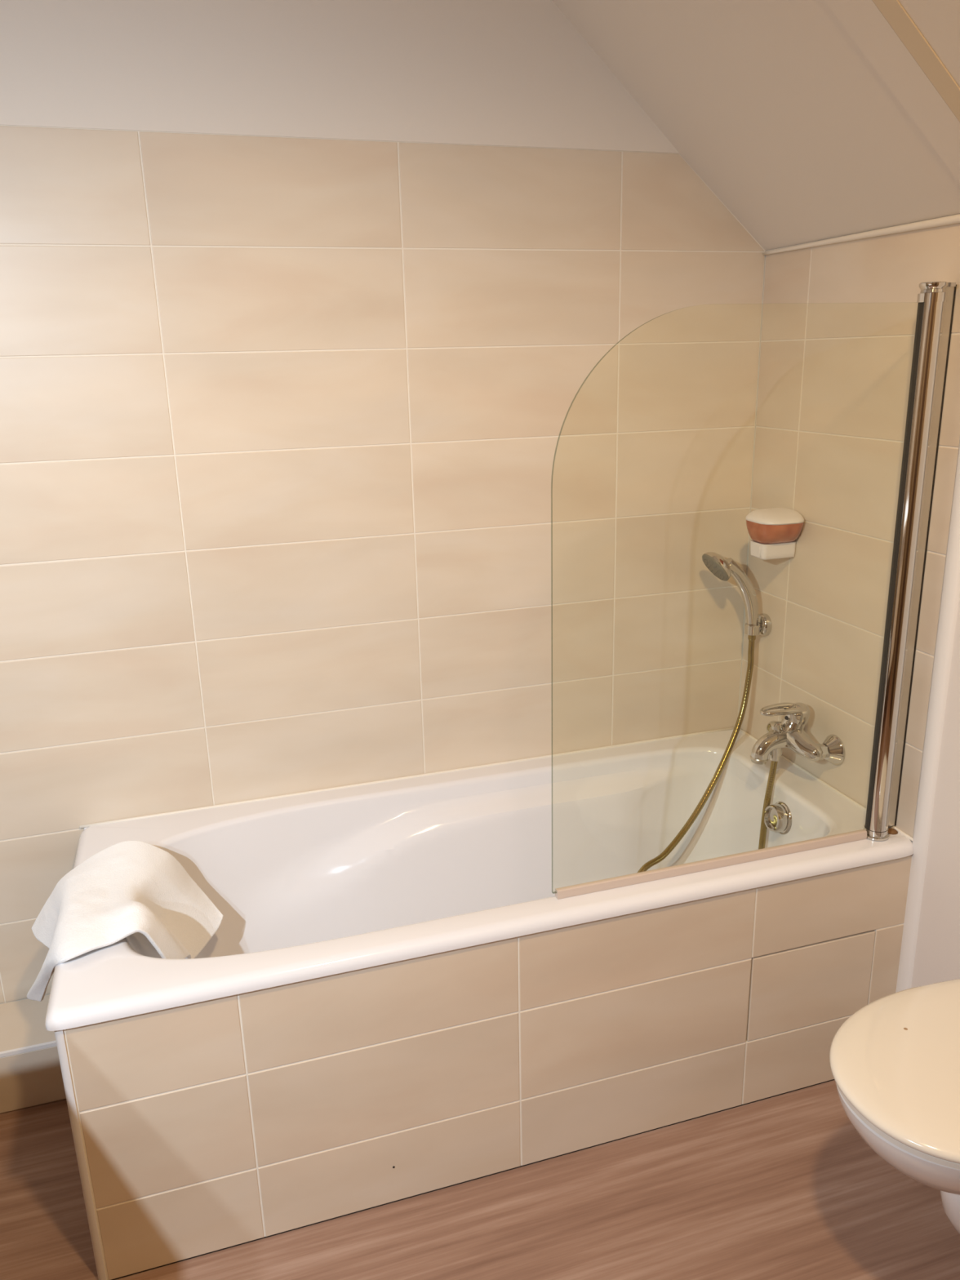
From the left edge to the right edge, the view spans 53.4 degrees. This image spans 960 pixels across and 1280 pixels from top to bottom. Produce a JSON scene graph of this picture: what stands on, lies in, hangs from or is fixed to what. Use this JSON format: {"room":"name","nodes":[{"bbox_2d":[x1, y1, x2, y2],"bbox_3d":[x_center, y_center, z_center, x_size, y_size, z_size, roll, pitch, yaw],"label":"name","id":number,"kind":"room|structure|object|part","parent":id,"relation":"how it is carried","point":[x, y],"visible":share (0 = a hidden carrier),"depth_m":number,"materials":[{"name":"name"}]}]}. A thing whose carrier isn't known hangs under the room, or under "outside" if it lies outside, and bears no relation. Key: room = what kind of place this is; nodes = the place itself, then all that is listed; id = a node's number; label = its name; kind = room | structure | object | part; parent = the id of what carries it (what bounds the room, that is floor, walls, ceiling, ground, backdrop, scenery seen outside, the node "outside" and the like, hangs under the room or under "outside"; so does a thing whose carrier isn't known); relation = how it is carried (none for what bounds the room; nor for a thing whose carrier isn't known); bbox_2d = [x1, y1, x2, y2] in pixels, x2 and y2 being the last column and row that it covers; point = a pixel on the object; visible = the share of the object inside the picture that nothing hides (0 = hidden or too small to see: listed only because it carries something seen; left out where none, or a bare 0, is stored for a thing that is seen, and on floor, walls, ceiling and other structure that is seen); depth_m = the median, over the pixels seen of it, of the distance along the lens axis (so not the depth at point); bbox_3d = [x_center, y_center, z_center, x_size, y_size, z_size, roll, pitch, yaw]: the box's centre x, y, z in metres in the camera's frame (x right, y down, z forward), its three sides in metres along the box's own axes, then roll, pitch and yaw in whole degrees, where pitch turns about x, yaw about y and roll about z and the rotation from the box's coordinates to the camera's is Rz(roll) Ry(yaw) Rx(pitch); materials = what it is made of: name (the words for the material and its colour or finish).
{"room":"bathroom","nodes":[
{"label":"bathroom","id":0,"kind":"room"},
{"bbox_2d":[0,0,679,153],"bbox_3d":[-0.627,-1.227,1.729,2.216,0.552,0.136,-6,17,-16],"label":"wall","id":1,"kind":"structure","parent":0,"point":[500,73],"depth_m":1.84,"materials":[{"name":"beige paint"}]},
{"bbox_2d":[0,124,764,1004],"bbox_3d":[-0.495,-0.048,2.143,2.450,1.948,0.080,-6,17,-16],"label":"wall","id":2,"kind":"structure","parent":0,"point":[282,419],"depth_m":2.08,"materials":[{"name":"beige tile"}]},
{"bbox_2d":[0,994,66,1113],"bbox_3d":[-1.219,0.935,2.046,0.804,0.150,0.184,-6,17,-16],"label":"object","id":3,"kind":"structure","parent":2,"relation":"attached to","point":[31,1074],"depth_m":2.04,"materials":[{"name":"beige tile"}]},
{"bbox_3d":[-1.195,0.891,1.944,0.804,0.009,0.007,-6,17,-16],"label":"edge trim","id":4,"kind":"part","parent":3,"relation":"part of","materials":[{"name":"white"}]},
{"bbox_2d":[0,1080,959,1279],"bbox_3d":[-0.048,1.288,1.131,2.610,0.060,2.910,-6,17,-16],"label":"floor","id":5,"kind":"structure","parent":0,"point":[785,1186],"depth_m":1.76,"materials":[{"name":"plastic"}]},
{"bbox_2d":[53,854,911,1279],"bbox_3d":[0.044,0.715,2.029,1.644,0.524,0.485,-6,17,-16],"label":"surround","id":6,"kind":"object","parent":5,"relation":"on","point":[202,1128],"visible":0.83,"depth_m":1.76,"materials":[{"name":"tile"}]},
{"bbox_2d":[44,726,913,1031],"bbox_3d":[0.011,0.608,2.085,1.657,0.416,0.679,-6,17,-16],"label":"bathtub","id":7,"kind":"object","parent":6,"relation":"on","point":[318,883],"visible":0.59,"depth_m":2.20,"materials":[{"name":"white ceramic"}]},
{"bbox_2d":[26,840,223,1001],"bbox_3d":[-0.675,0.562,1.815,0.380,0.228,0.348,-6,17,-16],"label":"towel","id":8,"kind":"object","parent":7,"relation":"on","point":[126,888],"visible":0.99,"depth_m":1.83,"materials":[{"name":"white fabric"}]},
{"bbox_3d":[0.688,0.416,2.221,0.031,0.066,0.066,-6,17,-16],"label":"overflow knob","id":9,"kind":"part","parent":7,"relation":"part of","materials":[{"name":"silver metal"}]},
{"bbox_3d":[0.707,0.415,2.227,0.025,0.078,0.078,-6,17,-16],"label":"overflow plate","id":10,"kind":"part","parent":7,"relation":"part of","materials":[{"name":"silver metal"}]},
{"bbox_2d":[829,978,959,1234],"bbox_3d":[0.792,0.872,1.550,0.485,0.459,0.381,-6,17,-16],"label":"toilet","id":11,"kind":"object","parent":5,"relation":"on","point":[895,1062],"visible":1,"depth_m":1.46,"materials":[{"name":"white ceramic"}]},
{"bbox_3d":[0.774,0.682,1.489,0.443,0.012,0.372,-6,17,-16],"label":"seat","id":12,"kind":"part","parent":11,"relation":"part of","materials":[{"name":"white plastic"}]},
{"bbox_3d":[0.793,0.767,1.520,0.477,0.168,0.365,-6,17,-16],"label":"bowl","id":13,"kind":"part","parent":11,"relation":"part of","materials":[{"name":"white ceramic"}]},
{"bbox_2d":[552,0,959,250],"bbox_3d":[0.339,-1.173,1.739,0.925,0.797,0.725,-6,17,-16],"label":"ceiling","id":14,"kind":"structure","parent":0,"point":[774,104],"depth_m":1.78,"materials":[{"name":"beige paint"}]},
{"bbox_2d":[750,539,795,559],"bbox_3d":[0.691,-0.215,2.252,0.090,0.037,0.064,-6,17,-16],"label":"base","id":15,"kind":"object","parent":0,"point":[764,549],"depth_m":2.22,"materials":[{"name":"white plastic"}]},
{"bbox_2d":[745,507,804,524],"bbox_3d":[0.683,-0.288,2.210,0.113,0.022,0.122,-6,17,-16],"label":"lid","id":16,"kind":"object","parent":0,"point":[771,516],"depth_m":2.18,"materials":[{"name":"white plastic"}]},
{"bbox_2d":[738,213,959,987],"bbox_3d":[1.126,0.276,1.267,0.080,1.749,2.830,-6,17,-16],"label":"wall","id":17,"kind":"structure","parent":0,"point":[833,378],"depth_m":2.04,"materials":[{"name":"beige tile"}]},
{"bbox_2d":[551,281,956,899],"bbox_3d":[0.493,-0.079,1.747,0.782,1.080,0.072,-6,17,-16],"label":"screen","id":18,"kind":"object","parent":17,"relation":"attached to","point":[935,300],"visible":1,"depth_m":1.81,"materials":[{"name":"clear glass"}]},
{"bbox_3d":[0.811,-0.106,1.833,0.045,1.032,0.045,-6,17,-16],"label":"hinge post","id":19,"kind":"part","parent":18,"relation":"part of","materials":[{"name":"silver metal"}]},
{"bbox_2d":[744,613,772,635],"bbox_3d":[0.688,-0.036,2.385,0.059,0.057,0.057,-6,17,-16],"label":"holder","id":20,"kind":"object","parent":17,"relation":"attached to","point":[763,628],"visible":0.84,"depth_m":2.37,"materials":[{"name":"silver metal"}]},
{"bbox_2d":[702,551,758,625],"bbox_3d":[0.617,-0.122,2.332,0.154,0.197,0.086,-6,17,-16],"label":"shower","id":21,"kind":"object","parent":20,"relation":"hanging from","point":[722,568],"visible":1,"depth_m":2.32,"materials":[{"name":"silver metal"}]},
{"bbox_3d":[0.640,-0.116,2.342,0.105,0.179,0.029,-6,17,-16],"label":"handle","id":22,"kind":"part","parent":21,"relation":"part of","materials":[{"name":"silver metal"}]},
{"bbox_2d":[745,507,804,559],"bbox_3d":[0.684,-0.245,2.223,0.113,0.112,0.122,-6,17,-16],"label":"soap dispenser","id":23,"kind":"object","parent":17,"relation":"attached to","point":[773,532],"visible":1,"depth_m":2.20,"materials":[{"name":"white plastic"}]},
{"bbox_3d":[0.684,-0.253,2.222,0.112,0.052,0.119,-6,17,-16],"label":"soap tank","id":24,"kind":"part","parent":23,"relation":"part of","materials":[{"name":"orange plastic"}]},
{"bbox_2d":[750,702,844,765],"bbox_3d":[0.708,0.215,2.217,0.169,0.134,0.222,-6,17,-16],"label":"mixer tap","id":25,"kind":"object","parent":17,"relation":"attached to","point":[788,732],"visible":1,"depth_m":2.19,"materials":[{"name":"silver metal"}]},
{"bbox_2d":[637,635,777,872],"bbox_3d":[0.568,0.385,2.260,0.511,0.691,0.202,-16,22,-40],"label":"shower hose","id":26,"kind":"object","parent":25,"relation":"attached to","point":[680,835],"visible":0.61,"depth_m":2.36,"materials":[{"name":"gold metal"}]},
{"bbox_3d":[0.677,0.237,2.213,0.098,0.076,0.058,-6,17,-16],"label":"spout","id":27,"kind":"part","parent":25,"relation":"part of","materials":[{"name":"silver metal"}]},
{"bbox_2d":[769,747,782,761],"bbox_3d":[0.689,0.260,2.224,0.030,0.040,0.030,-6,17,-16],"label":"outlet","id":28,"kind":"object","parent":25,"relation":"attached to","point":[775,753],"depth_m":2.21,"materials":[{"name":"silver metal"}]},
{"bbox_3d":[0.690,0.205,2.209,0.034,0.035,0.029,-6,17,-16],"label":"diverter knob","id":29,"kind":"part","parent":25,"relation":"part of","materials":[{"name":"silver metal"}]},
{"bbox_3d":[0.703,0.173,2.204,0.126,0.045,0.058,-6,17,-16],"label":"lever","id":30,"kind":"part","parent":25,"relation":"part of","materials":[{"name":"silver metal"}]},
{"bbox_2d":[762,213,959,255],"bbox_3d":[0.763,-0.814,1.929,0.015,0.016,0.660,-6,17,-16],"label":"trim","id":31,"kind":"structure","parent":17,"relation":"attached to","point":[955,219],"depth_m":1.85,"materials":[{"name":"beige"}]},
{"bbox_2d":[824,0,959,182],"bbox_3d":[0.459,-1.065,1.370,0.925,0.797,0.079,-6,17,-16],"label":"trim","id":32,"kind":"structure","parent":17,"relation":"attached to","point":[863,20],"depth_m":1.49,"materials":[{"name":"beige paint"}]},
{"bbox_2d":[872,0,959,121],"bbox_3d":[0.476,-1.049,1.317,0.925,0.797,0.037,-6,17,-16],"label":"ceiling beam","id":33,"kind":"structure","parent":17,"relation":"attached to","point":[894,12],"depth_m":1.42,"materials":[{"name":"beige wood"}]},
{"bbox_2d":[895,439,959,992],"bbox_3d":[0.889,0.110,1.855,0.009,1.745,0.040,-6,17,-16],"label":"trim","id":34,"kind":"structure","parent":17,"relation":"attached to","point":[950,593],"depth_m":1.87,"materials":[{"name":"white paint"}]},
{"bbox_2d":[898,0,959,86],"bbox_3d":[0.781,-0.783,0.388,0.925,0.797,1.988,-6,17,-16],"label":"ceiling","id":35,"kind":"structure","parent":0,"point":[938,21],"depth_m":1.37,"materials":[{"name":"beige paint"}]}
]}

